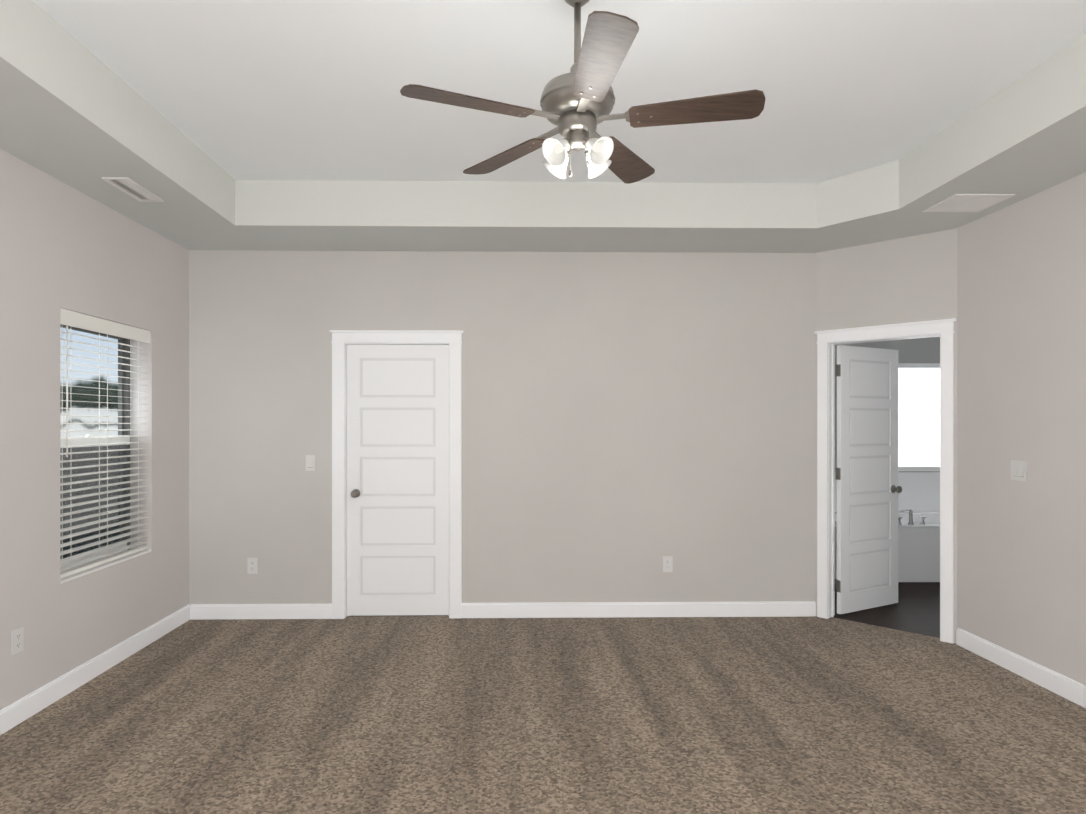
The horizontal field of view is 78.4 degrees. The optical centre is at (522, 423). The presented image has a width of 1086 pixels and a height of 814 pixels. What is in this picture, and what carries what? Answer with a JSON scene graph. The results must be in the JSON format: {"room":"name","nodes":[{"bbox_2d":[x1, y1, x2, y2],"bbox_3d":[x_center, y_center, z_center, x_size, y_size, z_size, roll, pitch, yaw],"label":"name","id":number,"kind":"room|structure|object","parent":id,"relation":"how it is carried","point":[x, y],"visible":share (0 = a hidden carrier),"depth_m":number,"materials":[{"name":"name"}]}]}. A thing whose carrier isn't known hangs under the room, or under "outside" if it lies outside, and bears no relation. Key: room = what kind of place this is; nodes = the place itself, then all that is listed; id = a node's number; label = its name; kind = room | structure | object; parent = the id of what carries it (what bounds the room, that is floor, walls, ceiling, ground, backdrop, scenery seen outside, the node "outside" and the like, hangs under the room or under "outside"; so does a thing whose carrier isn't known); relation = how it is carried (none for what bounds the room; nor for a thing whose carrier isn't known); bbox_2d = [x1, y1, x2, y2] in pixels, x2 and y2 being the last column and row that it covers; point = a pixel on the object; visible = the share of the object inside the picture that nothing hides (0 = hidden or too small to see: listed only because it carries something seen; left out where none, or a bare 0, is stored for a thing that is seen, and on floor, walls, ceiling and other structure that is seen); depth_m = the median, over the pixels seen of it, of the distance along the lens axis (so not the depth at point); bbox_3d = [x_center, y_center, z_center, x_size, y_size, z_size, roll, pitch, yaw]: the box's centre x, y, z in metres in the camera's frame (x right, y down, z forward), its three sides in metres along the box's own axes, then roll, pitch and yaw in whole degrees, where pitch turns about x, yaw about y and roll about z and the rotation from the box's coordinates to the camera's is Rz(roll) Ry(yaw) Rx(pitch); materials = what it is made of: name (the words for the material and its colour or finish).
{"room":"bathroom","nodes":[
{"label":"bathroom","id":0,"kind":"room"},
{"bbox_2d":[0,149,188,709],"bbox_3d":[-2.526,-0.109,2.052,0.200,3.120,6.020,0,0,-1],"label":"wall","id":1,"kind":"structure","parent":0,"point":[65,246],"depth_m":3.61,"materials":[{"name":"paint"}]},
{"bbox_2d":[12,627,23,654],"bbox_3d":[-2.443,1.050,3.224,0.008,0.116,0.072,0,0,-1],"label":"outlet","id":2,"kind":"object","parent":1,"relation":"attached to","point":[18,640],"visible":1,"depth_m":3.22,"materials":[{"name":"white plastic"}]},
{"bbox_2d":[0,604,189,734],"bbox_3d":[-2.418,1.395,2.054,0.016,0.112,5.780,0,0,-1],"label":"baseboard","id":3,"kind":"structure","parent":1,"relation":"attached to","point":[17,712],"depth_m":3.71,"materials":[{"name":"white paint"}]},
{"bbox_2d":[60,324,150,583],"bbox_3d":[-2.558,0.115,3.982,0.193,1.470,0.900,0,0,-1],"label":"window unit","id":4,"kind":"structure","parent":1,"relation":"in","point":[123,396],"depth_m":4.12,"materials":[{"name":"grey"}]},
{"bbox_2d":[60,308,149,578],"bbox_3d":[-2.498,0.106,3.983,0.076,1.448,0.892,0,0,-1],"label":"window blinds","id":5,"kind":"object","parent":4,"relation":"attached to","point":[83,321],"visible":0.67,"depth_m":3.94,"materials":[{"name":"white plastic"}]},
{"bbox_2d":[189,250,814,605],"bbox_3d":[-0.207,-0.110,5.042,4.940,3.120,0.120,0,0,-1],"label":"wall","id":6,"kind":"structure","parent":0,"point":[630,420],"depth_m":4.99,"materials":[{"name":"paint"}]},
{"bbox_2d":[247,558,256,573],"bbox_3d":[-2.006,1.055,4.948,0.072,0.116,0.008,0,0,-1],"label":"electrical outlet","id":7,"kind":"object","parent":6,"relation":"attached to","point":[251,565],"visible":1,"depth_m":4.95,"materials":[{"name":"white plastic"}]},
{"bbox_2d":[306,455,315,470],"bbox_3d":[-1.576,0.290,4.953,0.072,0.116,0.011,0,0,-1],"label":"light switch","id":8,"kind":"object","parent":6,"relation":"attached to","point":[310,462],"visible":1,"depth_m":4.95,"materials":[{"name":"white plastic"}]},
{"bbox_2d":[329,330,463,618],"bbox_3d":[-0.935,0.377,5.016,0.993,2.145,0.151,0,0,-1],"label":"door frame","id":9,"kind":"structure","parent":6,"relation":"attached to","point":[343,339],"depth_m":4.96,"materials":[{"name":"white paint"}]},
{"bbox_2d":[347,345,448,615],"bbox_3d":[-0.932,0.421,5.016,0.772,2.033,0.167,0,0,-1],"label":"closet door","id":10,"kind":"structure","parent":6,"relation":"in","point":[397,479],"depth_m":5.00,"materials":[{"name":"white paint"}]},
{"bbox_2d":[190,601,815,619],"bbox_3d":[-0.125,1.394,4.976,4.670,0.112,0.016,0,0,-1],"label":"baseboard","id":11,"kind":"structure","parent":6,"relation":"attached to","point":[550,610],"depth_m":4.98,"materials":[{"name":"white paint"}]},
{"bbox_2d":[663,556,672,571],"bbox_3d":[1.093,1.055,5.001,0.072,0.116,0.008,0,0,-1],"label":"electrical outlet","id":12,"kind":"object","parent":6,"relation":"attached to","point":[667,563],"visible":1,"depth_m":5.00,"materials":[{"name":"white plastic"}]},
{"bbox_2d":[0,616,1085,813],"bbox_3d":[0.241,1.481,2.100,5.455,0.060,5.900,0,0,-1],"label":"floor carpet","id":13,"kind":"object","parent":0,"point":[613,715],"visible":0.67,"depth_m":3.20,"materials":[{"name":"brown carpet"}]},
{"bbox_2d":[0,0,1085,252],"bbox_3d":[0.241,-1.477,2.099,5.335,0.375,5.780,0,0,-1],"label":"ceiling","id":14,"kind":"structure","parent":0,"point":[268,124],"depth_m":3.27,"materials":[{"name":"paint"}]},
{"bbox_2d":[101,177,163,201],"bbox_3d":[-2.134,-1.286,3.659,0.135,0.008,0.360,0,0,-1],"label":"ceiling vent","id":15,"kind":"object","parent":14,"relation":"in","point":[132,188],"visible":1,"depth_m":3.64,"materials":[{"name":"silver metal"}]},
{"bbox_2d":[400,0,764,183],"bbox_3d":[0.209,-1.227,2.349,1.222,0.712,1.193,0,0,-1],"label":"ceiling fan","id":16,"kind":"object","parent":14,"relation":"hanging from","point":[578,103],"visible":1,"depth_m":2.30,"materials":[{"name":"brown wood"}]},
{"bbox_2d":[922,194,1014,211],"bbox_3d":[2.593,-1.286,3.880,0.340,0.008,0.300,0,0,-1],"label":"ceiling vent","id":17,"kind":"object","parent":14,"relation":"in","point":[966,202],"visible":0.98,"depth_m":3.86,"materials":[{"name":"metal"}]},
{"bbox_2d":[815,228,956,642],"bbox_3d":[2.565,-0.110,4.768,0.962,3.120,0.120,0,0,44],"label":"wall","id":18,"kind":"structure","parent":0,"point":[905,280],"depth_m":4.67,"materials":[{"name":"paint"}]},
{"bbox_2d":[835,345,901,613],"bbox_3d":[2.703,0.421,5.221,0.649,2.033,0.384,0,0,-1],"label":"door","id":19,"kind":"structure","parent":18,"relation":"in","point":[869,489],"depth_m":5.17,"materials":[{"name":"white paint"}]},
{"bbox_2d":[814,318,956,643],"bbox_3d":[2.573,0.377,4.740,0.906,2.145,0.151,0,0,44],"label":"door frame","id":20,"kind":"structure","parent":18,"relation":"attached to","point":[829,340],"depth_m":4.76,"materials":[{"name":"white paint"}]},
{"bbox_2d":[834,579,939,637],"bbox_3d":[3.806,1.480,5.862,3.166,0.058,2.861,0,0,-1],"label":"floor","id":21,"kind":"structure","parent":0,"point":[915,609],"depth_m":5.12,"materials":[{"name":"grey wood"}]},
{"bbox_2d":[835,509,939,581],"bbox_3d":[4.067,1.116,6.627,2.338,0.666,1.076,0,0,-1],"label":"bathtub","id":22,"kind":"object","parent":21,"relation":"on","point":[918,546],"visible":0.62,"depth_m":6.09,"materials":[{"name":"white ceramic"}]},
{"bbox_2d":[835,337,939,471],"bbox_3d":[3.730,0.079,7.231,3.270,2.740,0.120,0,0,-1],"label":"wall","id":23,"kind":"structure","parent":0,"point":[922,350],"depth_m":7.17,"materials":[{"name":"grey paint"}]},
{"bbox_2d":[835,472,939,511],"bbox_3d":[4.067,0.734,7.160,2.320,0.430,0.028,0,0,-1],"label":"wall tile","id":24,"kind":"structure","parent":23,"relation":"attached to","point":[920,492],"depth_m":7.15,"materials":[{"name":"white tile"}]},
{"bbox_2d":[898,363,939,470],"bbox_3d":[4.197,-0.071,7.163,1.500,1.160,0.029,0,0,-1],"label":"bathroom window","id":25,"kind":"structure","parent":23,"relation":"in","point":[918,416],"depth_m":7.17,"materials":[{"name":"white glass"}]},
{"bbox_2d":[957,172,1085,684],"bbox_3d":[2.974,-0.109,1.806,0.120,3.120,5.340,0,0,-1],"label":"wall","id":26,"kind":"structure","parent":0,"point":[1021,392],"depth_m":3.81,"materials":[{"name":"paint"}]},
{"bbox_2d":[1011,460,1026,480],"bbox_3d":[2.873,0.270,3.855,0.011,0.116,0.118,0,0,-1],"label":"light switch","id":27,"kind":"object","parent":26,"relation":"attached to","point":[1018,470],"visible":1,"depth_m":3.85,"materials":[{"name":"white plastic"}]},
{"bbox_2d":[956,628,1085,707],"bbox_3d":[2.905,1.395,1.817,0.016,0.112,5.123,0,0,-1],"label":"baseboard","id":28,"kind":"structure","parent":26,"relation":"attached to","point":[1072,690],"depth_m":3.79,"materials":[{"name":"white paint"}]},
{"label":"outside","id":29,"kind":"structure","parent":0,"visible":0},
{"bbox_2d":[60,327,117,436],"bbox_3d":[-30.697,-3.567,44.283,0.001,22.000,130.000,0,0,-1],"label":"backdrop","id":30,"kind":"structure","parent":29,"point":[78,392],"depth_m":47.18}
]}

